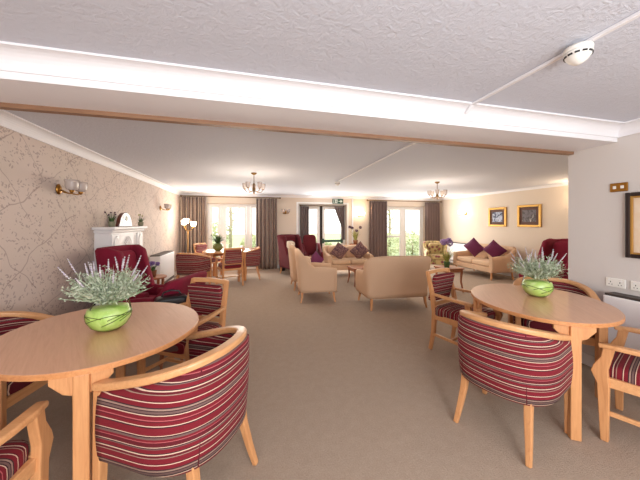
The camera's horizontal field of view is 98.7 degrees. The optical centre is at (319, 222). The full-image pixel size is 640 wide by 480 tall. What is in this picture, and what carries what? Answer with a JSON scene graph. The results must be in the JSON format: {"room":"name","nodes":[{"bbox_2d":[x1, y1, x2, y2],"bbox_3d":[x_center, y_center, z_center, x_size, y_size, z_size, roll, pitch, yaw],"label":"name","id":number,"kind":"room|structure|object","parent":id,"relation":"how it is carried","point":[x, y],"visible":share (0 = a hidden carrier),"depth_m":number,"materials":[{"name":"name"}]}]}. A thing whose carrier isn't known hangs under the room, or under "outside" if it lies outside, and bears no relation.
{"room":"care facility","nodes":[
{"label":"care facility","id":0,"kind":"room"},
{"bbox_2d":[0,126,179,315],"bbox_3d":[-2.857,0.280,2.652,0.150,2.400,12.050,0,0,-14],"label":"wall","id":1,"kind":"structure","parent":0,"point":[41,228],"depth_m":2.96,"materials":[{"name":"paper"}]},
{"bbox_2d":[55,179,87,194],"bbox_3d":[-2.758,-0.388,3.044,0.236,0.154,0.292,0,0,-14],"label":"wall light","id":2,"kind":"object","parent":1,"relation":"attached to","point":[72,185],"visible":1,"depth_m":2.99,"materials":[{"name":"white glass"}]},
{"bbox_2d":[0,109,182,195],"bbox_3d":[-3.322,-0.870,4.984,0.100,0.100,6.800,0,0,-14],"label":"trim","id":3,"kind":"structure","parent":1,"relation":"attached to","point":[8,120],"depth_m":3.10,"materials":[{"name":"white paint"}]},
{"bbox_2d":[84,293,131,331],"bbox_3d":[-1.344,0.555,1.753,0.244,0.239,0.244,0,0,-31],"label":"bowl","id":4,"kind":"object","parent":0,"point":[105,317],"depth_m":1.68,"materials":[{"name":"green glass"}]},
{"bbox_2d":[180,195,439,264],"bbox_3d":[0.160,0.280,9.508,9.080,2.400,0.250,0,0,-14],"label":"wall","id":5,"kind":"structure","parent":0,"point":[286,223],"depth_m":9.27,"materials":[{"name":"beige paint"}]},
{"bbox_2d":[180,195,280,198],"bbox_3d":[-2.717,-0.805,8.566,2.976,0.056,0.157,0,0,-14],"label":"pole","id":6,"kind":"object","parent":5,"relation":"attached to","point":[180,195],"visible":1,"depth_m":8.47,"materials":[{"name":"gold metal"}]},
{"bbox_2d":[181,197,205,252],"bbox_3d":[-3.785,0.340,8.241,0.696,2.240,0.091,0,0,-14],"label":"curtain","id":7,"kind":"object","parent":6,"relation":"hanging from","point":[193,209],"visible":0.62,"depth_m":8.24,"materials":[{"name":"brown fabric"}]},
{"bbox_2d":[256,198,276,268],"bbox_3d":[-1.696,0.340,8.773,0.646,2.240,0.091,0,0,-14],"label":"curtain","id":8,"kind":"object","parent":6,"relation":"hanging from","point":[266,209],"visible":0.98,"depth_m":8.77,"materials":[{"name":"brown fabric"}]},
{"bbox_2d":[208,203,255,269],"bbox_3d":[-2.727,0.435,8.767,1.600,2.090,0.082,0,0,-14],"label":"window","id":9,"kind":"structure","parent":5,"relation":"in","point":[221,207],"depth_m":8.66,"materials":[{"name":"white plastic"}]},
{"bbox_2d":[180,192,439,200],"bbox_3d":[0.200,-0.880,9.348,9.080,0.080,0.080,0,0,-14],"label":"trim","id":10,"kind":"structure","parent":5,"relation":"attached to","point":[183,193],"depth_m":9.16,"materials":[{"name":"white paint"}]},
{"bbox_2d":[298,204,344,251],"bbox_3d":[0.069,0.445,9.501,1.700,2.170,0.160,0,0,-14],"label":"door","id":11,"kind":"structure","parent":5,"relation":"in","point":[320,209],"depth_m":9.49,"materials":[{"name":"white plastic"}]},
{"bbox_2d":[296,202,348,244],"bbox_3d":[0.105,0.390,9.356,1.840,2.180,0.018,0,0,-14],"label":"trim","id":12,"kind":"structure","parent":5,"relation":"attached to","point":[297,203],"depth_m":9.32,"materials":[{"name":"white paint"}]},
{"bbox_2d":[300,205,344,206],"bbox_3d":[0.094,-0.585,9.402,1.596,0.056,0.077,0,0,-14],"label":"pole","id":13,"kind":"object","parent":5,"relation":"attached to","point":[300,205],"visible":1,"depth_m":9.35,"materials":[{"name":"gold metal"}]},
{"bbox_2d":[300,206,308,242],"bbox_3d":[-0.520,0.450,9.258,0.306,2.020,0.062,0,0,-14],"label":"curtain","id":14,"kind":"object","parent":13,"relation":"hanging from","point":[304,210],"visible":0.56,"depth_m":9.24,"materials":[{"name":"fabric"}]},
{"bbox_2d":[335,207,344,239],"bbox_3d":[0.682,0.010,9.564,0.366,1.140,0.062,0,0,-14],"label":"curtain","id":15,"kind":"object","parent":13,"relation":"hanging from","point":[340,211],"visible":1,"depth_m":9.58,"materials":[{"name":"fabric"}]},
{"bbox_2d":[367,200,441,202],"bbox_3d":[3.098,-0.795,10.046,3.056,0.056,0.157,0,0,-14],"label":"pole","id":16,"kind":"object","parent":5,"relation":"attached to","point":[367,200],"visible":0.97,"depth_m":10.03,"materials":[{"name":"gold metal"}]},
{"bbox_2d":[369,201,386,256],"bbox_3d":[2.064,0.345,9.730,0.686,2.230,0.091,0,0,-14],"label":"curtain","id":17,"kind":"object","parent":16,"relation":"hanging from","point":[377,209],"visible":0.91,"depth_m":9.72,"materials":[{"name":"brown fabric"}]},
{"bbox_2d":[425,202,439,240],"bbox_3d":[4.205,0.345,10.275,0.626,2.230,0.091,0,0,-14],"label":"curtain","id":18,"kind":"object","parent":16,"relation":"hanging from","point":[432,209],"visible":0.66,"depth_m":10.26,"materials":[{"name":"brown fabric"}]},
{"bbox_2d":[387,206,422,255],"bbox_3d":[3.097,0.435,10.250,1.660,2.090,0.082,0,0,-14],"label":"window","id":19,"kind":"structure","parent":5,"relation":"in","point":[402,210],"depth_m":10.23,"materials":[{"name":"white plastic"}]},
{"bbox_2d":[0,0,639,198],"bbox_3d":[1.615,-0.980,3.791,9.380,0.120,12.050,0,0,-14],"label":"ceiling","id":20,"kind":"structure","parent":0,"point":[460,50],"depth_m":1.62,"materials":[{"name":"white paint"}]},
{"bbox_2d":[242,172,264,193],"bbox_3d":[-1.218,-0.725,5.072,0.423,0.390,0.408,0,0,-14],"label":"chandelier","id":21,"kind":"object","parent":20,"relation":"hanging from","point":[245,185],"visible":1,"depth_m":5.03,"materials":[{"name":"white glass"}]},
{"bbox_2d":[0,71,616,151],"bbox_3d":[0.158,-0.848,2.156,5.450,0.145,0.400,0,0,-14],"label":"beam","id":22,"kind":"structure","parent":20,"relation":"attached to","point":[18,88],"depth_m":1.95,"materials":[{"name":"white paint"}]},
{"bbox_2d":[0,102,573,155],"bbox_3d":[0.111,-0.765,2.340,5.450,0.040,0.050,0,0,-14],"label":"trim","id":23,"kind":"structure","parent":22,"relation":"attached to","point":[3,106],"depth_m":2.15,"materials":[{"name":"brown wood"}]},
{"bbox_2d":[0,41,624,137],"bbox_3d":[0.220,-0.868,1.911,5.450,0.105,0.105,0,0,-14],"label":"trim","id":24,"kind":"structure","parent":22,"relation":"attached to","point":[14,57],"depth_m":1.77,"materials":[{"name":"white paint"}]},
{"bbox_2d":[338,143,415,181],"bbox_3d":[0.790,-0.910,4.313,0.026,0.018,3.430,0,0,-13],"label":"cable conduit","id":25,"kind":"object","parent":20,"relation":"attached to","point":[411,143],"visible":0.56,"depth_m":3.92,"materials":[{"name":"white paint"}]},
{"bbox_2d":[427,182,447,198],"bbox_3d":[2.626,-0.725,6.185,0.423,0.390,0.408,0,0,-14],"label":"chandelier","id":26,"kind":"object","parent":20,"relation":"hanging from","point":[429,192],"visible":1,"depth_m":6.15,"materials":[{"name":"gold metal"}]},
{"bbox_2d":[465,10,639,113],"bbox_3d":[1.546,-0.887,0.557,0.026,0.064,3.316,0,0,-14],"label":"cable conduit","id":27,"kind":"object","parent":20,"relation":"attached to","point":[636,15],"visible":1,"depth_m":1.55,"materials":[{"name":"white paint"}]},
{"bbox_2d":[563,40,594,65],"bbox_3d":[1.323,-0.856,1.410,0.120,0.085,0.120,0,0,-14],"label":"smoke detector","id":28,"kind":"object","parent":27,"relation":"attached to","point":[578,53],"visible":1,"depth_m":1.38,"materials":[{"name":"white plastic"}]},
{"bbox_2d":[563,48,593,62],"bbox_3d":[1.323,-0.857,1.410,0.114,0.008,0.114,0,0,-14],"label":"vent","id":29,"kind":"object","parent":28,"relation":"attached to","point":[574,52],"depth_m":1.38,"materials":[{"name":"plastic"}]},
{"bbox_2d":[7,264,639,479],"bbox_3d":[1.615,1.530,3.791,9.380,0.100,12.050,0,0,-14],"label":"floor","id":30,"kind":"structure","parent":0,"point":[342,389],"depth_m":2.19,"materials":[{"name":"carpet"}]},
{"bbox_2d":[0,400,53,479],"bbox_3d":[-1.477,1.024,0.938,0.610,0.917,0.637,0,0,-14],"label":"striped armchair","id":31,"kind":"object","parent":30,"relation":"on","point":[16,461],"visible":1,"depth_m":1.21,"materials":[{"name":"brown wood"}]},
{"bbox_2d":[0,311,72,410],"bbox_3d":[-2.179,1.069,1.876,0.581,0.830,0.634,0,0,-4],"label":"tub chair","id":32,"kind":"object","parent":30,"relation":"on","point":[9,320],"visible":0.21,"depth_m":2.05,"materials":[{"name":"brown wood"}]},
{"bbox_2d":[0,302,198,479],"bbox_3d":[-1.383,1.077,1.784,1.080,0.805,1.190,0,0,-42],"label":"oval dining table","id":33,"kind":"object","parent":30,"relation":"on","point":[62,350],"visible":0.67,"depth_m":1.48,"materials":[{"name":"brown wood"}]},
{"bbox_2d":[57,255,149,331],"bbox_3d":[-1.341,0.441,1.760,0.484,0.466,0.523,0,0,-31],"label":"potted plant","id":34,"kind":"object","parent":33,"relation":"on","point":[107,316],"visible":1,"depth_m":1.69,"materials":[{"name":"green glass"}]},
{"bbox_2d":[92,226,147,305],"bbox_3d":[-3.055,0.767,4.279,0.270,1.425,1.240,0,0,-14],"label":"fireplace surround","id":35,"kind":"object","parent":30,"relation":"on","point":[129,235],"visible":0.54,"depth_m":3.84,"materials":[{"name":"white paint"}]},
{"bbox_2d":[92,226,147,229],"bbox_3d":[-3.055,0.075,4.279,0.270,0.040,1.240,0,0,-14],"label":"mantel shelf","id":36,"kind":"object","parent":35,"relation":"attached to","point":[128,227],"depth_m":3.93,"materials":[{"name":"white paint"}]},
{"bbox_2d":[116,213,131,226],"bbox_3d":[-3.020,-0.053,4.257,0.068,0.217,0.459,0,0,-14],"label":"mantel clock","id":37,"kind":"object","parent":35,"relation":"on","point":[124,219],"visible":0.98,"depth_m":4.17,"materials":[{"name":"brown wood"}]},
{"bbox_2d":[95,244,163,302],"bbox_3d":[-2.489,0.897,3.681,0.631,1.173,0.687,0,0,0],"label":"armchair","id":38,"kind":"object","parent":30,"relation":"on","point":[102,254],"visible":0.31,"depth_m":3.72,"materials":[{"name":"red fabric"}]},
{"bbox_2d":[153,274,166,283],"bbox_3d":[-2.694,1.171,4.422,0.410,0.622,0.410,0,0,-14],"label":"side table","id":39,"kind":"object","parent":30,"relation":"on","point":[158,277],"visible":0.27,"depth_m":4.42,"materials":[{"name":"brown wood"}]},
{"bbox_2d":[149,261,159,276],"bbox_3d":[-2.692,0.735,4.423,0.168,0.251,0.217,0,0,36],"label":"pot","id":40,"kind":"object","parent":39,"relation":"on","point":[154,271],"visible":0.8,"depth_m":4.41,"materials":[{"name":"brown"}]},
{"bbox_2d":[149,251,173,283],"bbox_3d":[-3.576,1.080,6.259,0.212,0.800,1.105,0,0,-14],"label":"heater","id":41,"kind":"object","parent":30,"relation":"on","point":[166,258],"visible":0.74,"depth_m":6.11,"materials":[{"name":"white paint"}]},
{"bbox_2d":[150,251,172,256],"bbox_3d":[-3.580,0.691,6.260,0.190,0.021,1.080,0,0,-14],"label":"grille","id":42,"kind":"object","parent":41,"relation":"attached to","point":[165,253],"depth_m":6.13,"materials":[{"name":"grey metal"}]},
{"bbox_2d":[121,271,206,358],"bbox_3d":[-1.803,1.047,3.281,0.670,0.873,0.777,0,0,6],"label":"armchair","id":43,"kind":"object","parent":30,"relation":"on","point":[181,284],"visible":0.21,"depth_m":3.00,"materials":[{"name":"red fabric"}]},
{"bbox_2d":[154,289,186,303],"bbox_3d":[-1.523,0.781,2.821,0.300,0.188,0.170,0,0,-37],"label":"handbag","id":44,"kind":"object","parent":43,"relation":"on","point":[179,298],"visible":0.54,"depth_m":2.79,"materials":[{"name":"black leather"}]},
{"bbox_2d":[92,325,257,479],"bbox_3d":[-0.719,1.056,1.530,0.581,0.854,0.666,0,0,15],"label":"tub chair","id":45,"kind":"object","parent":30,"relation":"on","point":[171,421],"visible":0.95,"depth_m":1.25,"materials":[{"name":"fabric"}]},
{"bbox_2d":[137,277,228,374],"bbox_3d":[-1.217,1.024,2.550,0.610,0.917,0.637,0,0,18],"label":"striped armchair","id":46,"kind":"object","parent":30,"relation":"on","point":[210,300],"visible":0.43,"depth_m":2.70,"materials":[{"name":"red fabric"}]},
{"bbox_2d":[181,219,195,252],"bbox_3d":[-3.541,0.685,7.377,0.391,1.590,0.373,0,0,-14],"label":"floor lamp","id":47,"kind":"object","parent":30,"relation":"on","point":[184,221],"visible":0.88,"depth_m":7.39,"materials":[{"name":"white glass"}]},
{"bbox_2d":[176,253,210,283],"bbox_3d":[-2.914,1.069,6.248,0.634,0.830,0.581,0,0,12],"label":"tub chair","id":48,"kind":"object","parent":30,"relation":"on","point":[186,263],"visible":0.91,"depth_m":6.00,"materials":[{"name":"red fabric"}]},
{"bbox_2d":[193,243,222,277],"bbox_3d":[-3.142,1.024,7.683,0.637,0.917,0.610,0,0,21],"label":"striped armchair","id":49,"kind":"object","parent":30,"relation":"on","point":[199,248],"visible":0.37,"depth_m":7.68,"materials":[{"name":"red fabric"}]},
{"bbox_2d":[202,248,252,280],"bbox_3d":[-2.445,1.107,7.375,1.320,0.745,1.240,0,0,-14],"label":"oval dining table","id":50,"kind":"object","parent":30,"relation":"on","point":[212,253],"visible":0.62,"depth_m":7.05,"materials":[{"name":"brown wood"}]},
{"bbox_2d":[207,234,226,250],"bbox_3d":[-2.696,0.511,7.288,0.789,0.448,0.823,0,0,-14],"label":"round vase","id":51,"kind":"object","parent":50,"relation":"on","point":[217,246],"visible":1,"depth_m":7.20,"materials":[{"name":"green ceramic"}]},
{"bbox_2d":[215,247,243,287],"bbox_3d":[-2.141,1.024,6.591,0.610,0.917,0.637,0,0,-32],"label":"striped armchair","id":52,"kind":"object","parent":30,"relation":"on","point":[232,259],"visible":1,"depth_m":6.40,"materials":[{"name":"red fabric"}]},
{"bbox_2d":[237,247,260,280],"bbox_3d":[-1.890,1.069,7.381,0.581,0.830,0.634,0,0,-12],"label":"tub chair","id":53,"kind":"object","parent":30,"relation":"on","point":[253,256],"visible":0.7,"depth_m":7.13,"materials":[{"name":"red fabric"}]},
{"bbox_2d":[277,234,308,272],"bbox_3d":[-0.793,0.912,7.994,0.707,1.143,0.811,0,0,-36],"label":"armchair","id":54,"kind":"object","parent":30,"relation":"on","point":[282,239],"visible":0.52,"depth_m":7.93,"materials":[{"name":"red fabric"}]},
{"bbox_2d":[288,245,324,290],"bbox_3d":[-0.353,0.982,6.392,0.770,1.003,0.838,0,0,-12],"label":"lounge armchair","id":55,"kind":"object","parent":30,"relation":"on","point":[293,272],"visible":0.39,"depth_m":6.01,"materials":[{"name":"beige fabric"}]},
{"bbox_2d":[302,235,323,260],"bbox_3d":[-0.279,0.927,8.622,0.743,1.112,0.809,0,0,-19],"label":"armchair","id":56,"kind":"object","parent":30,"relation":"on","point":[309,244],"visible":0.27,"depth_m":8.70,"materials":[{"name":"red fabric"}]},
{"bbox_2d":[303,235,315,253],"bbox_3d":[-0.332,0.690,8.774,0.420,0.637,0.165,0,0,-19],"label":"cushion","id":57,"kind":"object","parent":56,"relation":"on","point":[309,241],"depth_m":8.71,"materials":[{"name":"red fabric"}]},
{"bbox_2d":[294,248,336,302],"bbox_3d":[-0.114,0.997,5.414,0.770,0.973,0.818,0,0,-8],"label":"lounge armchair","id":58,"kind":"object","parent":30,"relation":"on","point":[312,277],"visible":1,"depth_m":5.07,"materials":[{"name":"beige fabric"}]},
{"bbox_2d":[310,251,323,262],"bbox_3d":[-0.093,0.820,5.879,0.178,0.441,0.457,0,0,-40],"label":"throw cushion","id":59,"kind":"object","parent":58,"relation":"on","point":[316,257],"visible":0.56,"depth_m":5.81,"materials":[{"name":"purple fabric"}]},
{"bbox_2d":[322,245,373,269],"bbox_3d":[0.790,1.071,7.935,1.388,0.825,0.789,0,0,-10],"label":"lounge sofa","id":60,"kind":"object","parent":30,"relation":"on","point":[348,259],"visible":0.66,"depth_m":7.65,"materials":[{"name":"beige fabric"}]},
{"bbox_2d":[328,242,348,258],"bbox_3d":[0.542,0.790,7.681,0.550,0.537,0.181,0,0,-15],"label":"throw cushion","id":61,"kind":"object","parent":60,"relation":"on","point":[339,250],"visible":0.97,"depth_m":7.62,"materials":[{"name":"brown fabric"}]},
{"bbox_2d":[332,257,350,264],"bbox_3d":[0.545,1.080,7.799,0.530,0.150,0.570,0,0,-10],"label":"seat cushion","id":62,"kind":"object","parent":60,"relation":"on","point":[345,260],"depth_m":7.54,"materials":[{"name":"beige fabric"}]},
{"bbox_2d":[346,245,355,256],"bbox_3d":[1.019,0.840,8.156,0.530,0.364,0.178,0,0,-10],"label":"cushion","id":63,"kind":"object","parent":60,"relation":"on","point":[348,254],"depth_m":8.06,"materials":[{"name":"beige fabric"}]},
{"bbox_2d":[347,257,366,263],"bbox_3d":[1.067,1.080,7.894,0.530,0.150,0.570,0,0,-10],"label":"seat cushion","id":64,"kind":"object","parent":60,"relation":"on","point":[352,260],"depth_m":7.63,"materials":[{"name":"beige fabric"}]},
{"bbox_2d":[350,241,368,258],"bbox_3d":[1.116,0.790,7.776,0.593,0.576,0.185,0,0,-8],"label":"throw cushion","id":65,"kind":"object","parent":60,"relation":"on","point":[359,250],"visible":0.98,"depth_m":7.71,"materials":[{"name":"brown fabric"}]},
{"bbox_2d":[347,265,363,286],"bbox_3d":[0.990,1.271,6.650,0.550,0.422,0.500,0,0,-14],"label":"side table","id":66,"kind":"object","parent":30,"relation":"on","point":[353,268],"visible":0.48,"depth_m":6.61,"materials":[{"name":"brown wood"}]},
{"bbox_2d":[355,256,430,310],"bbox_3d":[1.311,1.022,5.013,1.231,0.923,0.790,0,0,-10],"label":"lounge sofa","id":67,"kind":"object","parent":30,"relation":"on","point":[382,277],"visible":0.99,"depth_m":4.66,"materials":[{"name":"beige fabric"}]},
{"bbox_2d":[423,241,447,264],"bbox_3d":[3.746,1.042,8.887,0.758,0.883,0.790,0,0,16],"label":"floral armchair","id":68,"kind":"object","parent":30,"relation":"on","point":[429,247],"visible":0.61,"depth_m":8.96,"materials":[{"name":"fabric"}]},
{"bbox_2d":[428,243,441,253],"bbox_3d":[3.794,0.840,9.058,0.420,0.364,0.178,0,0,16],"label":"cushion","id":69,"kind":"object","parent":68,"relation":"on","point":[432,247],"depth_m":9.00,"materials":[{"name":"fabric"}]},
{"bbox_2d":[434,265,464,292],"bbox_3d":[2.807,1.221,5.998,0.440,0.522,0.440,0,0,-14],"label":"side table","id":70,"kind":"object","parent":30,"relation":"on","point":[453,269],"visible":0.45,"depth_m":5.86,"materials":[{"name":"brown wood"}]},
{"bbox_2d":[435,238,456,267],"bbox_3d":[2.726,0.635,5.961,0.570,0.649,0.598,0,0,39],"label":"flower vase","id":71,"kind":"object","parent":70,"relation":"on","point":[447,241],"visible":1,"depth_m":5.90,"materials":[{"name":"green plant"}]},
{"bbox_2d":[447,242,466,262],"bbox_3d":[4.790,1.080,9.322,0.172,0.800,1.505,0,0,-14],"label":"heater","id":72,"kind":"object","parent":30,"relation":"on","point":[456,246],"visible":0.12,"depth_m":9.50,"materials":[{"name":"white paint"}]},
{"bbox_2d":[426,268,502,348],"bbox_3d":[1.618,1.024,3.161,0.610,0.917,0.637,0,0,-33],"label":"striped armchair","id":73,"kind":"object","parent":30,"relation":"on","point":[440,286],"visible":0.66,"depth_m":3.20,"materials":[{"name":"brown wood"}]},
{"bbox_2d":[453,243,515,280],"bbox_3d":[4.638,1.052,7.823,0.790,0.863,1.607,0,0,-10],"label":"lounge sofa","id":74,"kind":"object","parent":30,"relation":"on","point":[483,261],"visible":0.7,"depth_m":7.32,"materials":[{"name":"beige fabric"}]},
{"bbox_2d":[457,256,486,262],"bbox_3d":[4.493,1.080,8.122,0.570,0.150,0.640,0,0,-10],"label":"seat cushion","id":75,"kind":"object","parent":74,"relation":"on","point":[460,259],"depth_m":8.02,"materials":[{"name":"beige fabric"}]},
{"bbox_2d":[463,238,483,256],"bbox_3d":[4.492,0.710,8.016,0.204,0.592,0.613,0,0,-30],"label":"throw cushion","id":76,"kind":"object","parent":74,"relation":"on","point":[473,246],"visible":0.98,"depth_m":7.96,"materials":[{"name":"purple fabric"}]},
{"bbox_2d":[472,245,487,257],"bbox_3d":[4.755,0.840,8.169,0.178,0.364,0.640,0,0,-10],"label":"cushion","id":77,"kind":"object","parent":74,"relation":"on","point":[483,254],"depth_m":7.98,"materials":[{"name":"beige fabric"}]},
{"bbox_2d":[472,259,488,266],"bbox_3d":[4.607,1.080,7.492,0.570,0.150,0.640,0,0,-10],"label":"seat cushion","id":78,"kind":"object","parent":74,"relation":"on","point":[475,262],"depth_m":7.46,"materials":[{"name":"beige fabric"}]},
{"bbox_2d":[482,240,506,256],"bbox_3d":[4.647,0.720,7.323,0.593,0.567,0.200,0,0,45],"label":"throw cushion","id":79,"kind":"object","parent":74,"relation":"on","point":[493,249],"visible":0.9,"depth_m":7.26,"materials":[{"name":"purple fabric"}]},
{"bbox_2d":[487,248,508,257],"bbox_3d":[4.870,0.840,7.540,0.178,0.364,0.640,0,0,-10],"label":"cushion","id":80,"kind":"object","parent":74,"relation":"on","point":[488,256],"depth_m":7.28,"materials":[{"name":"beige fabric"}]},
{"bbox_2d":[453,310,572,467],"bbox_3d":[1.361,1.069,2.008,0.581,0.830,0.634,0,0,-34],"label":"tub chair","id":81,"kind":"object","parent":30,"relation":"on","point":[528,367],"visible":0.98,"depth_m":1.76,"materials":[{"name":"red fabric"}]},
{"bbox_2d":[519,238,567,278],"bbox_3d":[4.698,0.902,5.442,1.001,1.163,0.846,0,0,-8],"label":"armchair","id":82,"kind":"object","parent":30,"relation":"on","point":[560,246],"visible":0.27,"depth_m":5.62,"materials":[{"name":"red fabric"}]},
{"bbox_2d":[552,241,567,269],"bbox_3d":[4.907,0.690,5.473,0.165,0.637,0.520,0,0,-8],"label":"cushion","id":83,"kind":"object","parent":82,"relation":"on","point":[560,247],"depth_m":5.52,"materials":[{"name":"red fabric"}]},
{"bbox_2d":[471,283,624,441],"bbox_3d":[1.929,1.077,2.457,1.014,0.805,1.270,0,0,21],"label":"oval dining table","id":84,"kind":"object","parent":30,"relation":"on","point":[580,317],"visible":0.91,"depth_m":2.10,"materials":[{"name":"brown wood"}]},
{"bbox_2d":[507,247,568,296],"bbox_3d":[2.009,0.453,2.547,0.475,0.443,0.472,0,0,-45],"label":"potted plant","id":85,"kind":"object","parent":84,"relation":"on","point":[536,287],"visible":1,"depth_m":2.48,"materials":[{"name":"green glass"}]},
{"bbox_2d":[513,276,600,345],"bbox_3d":[2.395,1.044,2.844,0.672,0.879,0.616,0,0,32],"label":"tub chair","id":86,"kind":"object","parent":30,"relation":"on","point":[562,284],"visible":0.2,"depth_m":2.77,"materials":[{"name":"brown wood"}]},
{"bbox_2d":[591,326,639,441],"bbox_3d":[2.309,1.024,1.827,0.610,0.917,0.637,0,0,-35],"label":"striped armchair","id":87,"kind":"object","parent":30,"relation":"on","point":[617,368],"visible":0.99,"depth_m":1.86,"materials":[{"name":"brown wood"}]},
{"bbox_2d":[603,292,639,349],"bbox_3d":[2.899,1.070,2.079,0.152,0.820,1.150,0,0,-14],"label":"heater","id":88,"kind":"object","parent":30,"relation":"on","point":[629,305],"visible":0.41,"depth_m":2.44,"materials":[{"name":"white paint"}]},
{"bbox_2d":[605,292,639,301],"bbox_3d":[2.902,0.670,2.080,0.130,0.021,1.130,0,0,-14],"label":"grille","id":89,"kind":"object","parent":88,"relation":"attached to","point":[611,295],"depth_m":2.50,"materials":[{"name":"grey metal"}]},
{"bbox_2d":[440,185,567,272],"bbox_3d":[5.495,0.280,7.255,0.150,2.400,7.250,0,0,-14],"label":"wall","id":90,"kind":"structure","parent":0,"point":[461,228],"depth_m":7.67,"materials":[{"name":"beige paint"}]},
{"bbox_2d":[488,207,506,226],"bbox_3d":[5.194,-0.175,8.060,0.033,0.560,0.600,0,0,-14],"label":"framed picture","id":91,"kind":"object","parent":90,"relation":"attached to","point":[497,217],"visible":1,"depth_m":8.04,"materials":[{"name":"gold metal"}]},
{"bbox_2d":[492,212,501,221],"bbox_3d":[5.199,-0.175,8.062,0.004,0.290,0.330,0,0,-14],"label":"print","id":92,"kind":"object","parent":91,"relation":"attached to","point":[496,216],"depth_m":8.07},
{"bbox_2d":[440,182,567,199],"bbox_3d":[5.400,-0.890,7.205,0.060,0.060,6.800,0,0,-14],"label":"trim","id":93,"kind":"structure","parent":90,"relation":"attached to","point":[559,184],"depth_m":7.59,"materials":[{"name":"white paint"}]},
{"bbox_2d":[517,204,541,226],"bbox_3d":[5.427,-0.185,7.144,0.033,0.580,0.630,0,0,-14],"label":"framed picture","id":94,"kind":"object","parent":90,"relation":"attached to","point":[527,215],"visible":1,"depth_m":7.13,"materials":[{"name":"gold metal"}]},
{"bbox_2d":[522,210,535,221],"bbox_3d":[5.432,-0.185,7.146,0.004,0.310,0.360,0,0,-14],"label":"print","id":95,"kind":"object","parent":94,"relation":"attached to","point":[527,215],"depth_m":7.14},
{"bbox_2d":[568,145,603,355],"bbox_3d":[4.616,0.280,3.352,3.780,2.400,0.320,0,0,-14],"label":"wall","id":96,"kind":"structure","parent":0,"point":[586,166],"depth_m":2.88,"materials":[{"name":"grey paint"}]},
{"bbox_2d":[582,352,594,366],"bbox_3d":[3.339,1.420,0.669,0.018,0.120,4.850,0,0,-14],"label":"baseboard","id":97,"kind":"structure","parent":96,"relation":"attached to","point":[587,359],"depth_m":2.85,"materials":[{"name":"white paint"}]},
{"bbox_2d":[604,133,639,296],"bbox_3d":[3.500,0.280,0.478,0.200,2.400,4.700,0,0,-14],"label":"wall","id":98,"kind":"structure","parent":0,"point":[621,157],"depth_m":2.63,"materials":[{"name":"grey paint"}]},
{"bbox_2d":[606,277,625,288],"bbox_3d":[2.838,0.575,2.642,0.016,0.086,0.146,0,0,-14],"label":"wall socket","id":99,"kind":"object","parent":98,"relation":"attached to","point":[613,282],"visible":1,"depth_m":2.63,"materials":[{"name":"white plastic"}]},
{"bbox_2d":[610,182,627,191],"bbox_3d":[2.842,-0.340,2.617,0.021,0.084,0.130,0,0,-14],"label":"switch plate","id":100,"kind":"object","parent":98,"relation":"attached to","point":[615,187],"visible":1,"depth_m":2.61,"materials":[{"name":"gold metal"}]},
{"bbox_2d":[618,118,639,137],"bbox_3d":[3.346,-0.868,0.465,0.105,0.105,4.450,0,0,-14],"label":"trim","id":101,"kind":"structure","parent":98,"relation":"attached to","point":[630,127],"depth_m":2.52,"materials":[{"name":"white paint"}]},
{"bbox_2d":[625,192,639,258],"bbox_3d":[2.941,0.020,2.193,0.033,0.600,0.760,0,0,-14],"label":"framed picture","id":102,"kind":"object","parent":98,"relation":"attached to","point":[632,200],"visible":1,"depth_m":2.51,"materials":[{"name":"brown wood"}]},
{"bbox_2d":[630,281,639,291],"bbox_3d":[2.882,0.575,2.467,0.016,0.086,0.146,0,0,-14],"label":"wall socket","id":103,"kind":"object","parent":98,"relation":"attached to","point":[634,285],"visible":1,"depth_m":2.50,"materials":[{"name":"white plastic"}]},
{"label":"outside","id":104,"kind":"structure","parent":0,"visible":0},
{"bbox_2d":[213,233,418,255],"bbox_3d":[-2.204,1.665,24.875,36.000,0.130,30.700,0,0,-14],"label":"garden","id":105,"kind":"object","parent":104,"point":[237,238],"visible":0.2,"depth_m":25.14,"materials":[{"name":"green plant"}]},
{"bbox_2d":[213,208,244,247],"bbox_3d":[-4.890,-0.781,14.380,2.530,4.769,3.040,0,0,-14],"label":"tree","id":106,"kind":"object","parent":105,"relation":"on","point":[230,226],"visible":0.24,"depth_m":14.24,"materials":[{"name":"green plant"}]},
{"bbox_2d":[387,233,398,255],"bbox_3d":[3.256,1.061,13.202,1.858,1.163,1.459,0,0,-14],"label":"bush","id":107,"kind":"object","parent":105,"relation":"on","point":[389,253],"visible":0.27,"depth_m":12.93,"materials":[{"name":"green plant"}]},
{"bbox_2d":[387,210,398,246],"bbox_3d":[4.596,-0.807,18.612,2.384,4.819,2.768,0,0,12],"label":"tree","id":108,"kind":"object","parent":105,"relation":"on","point":[388,213],"visible":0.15,"depth_m":18.68,"materials":[{"name":"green plant"}]},
{"bbox_2d":[406,229,418,254],"bbox_3d":[4.695,0.948,13.976,1.583,1.384,1.309,0,0,-14],"label":"bush","id":109,"kind":"object","parent":105,"relation":"on","point":[414,243],"visible":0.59,"depth_m":13.90,"materials":[{"name":"green plant"}]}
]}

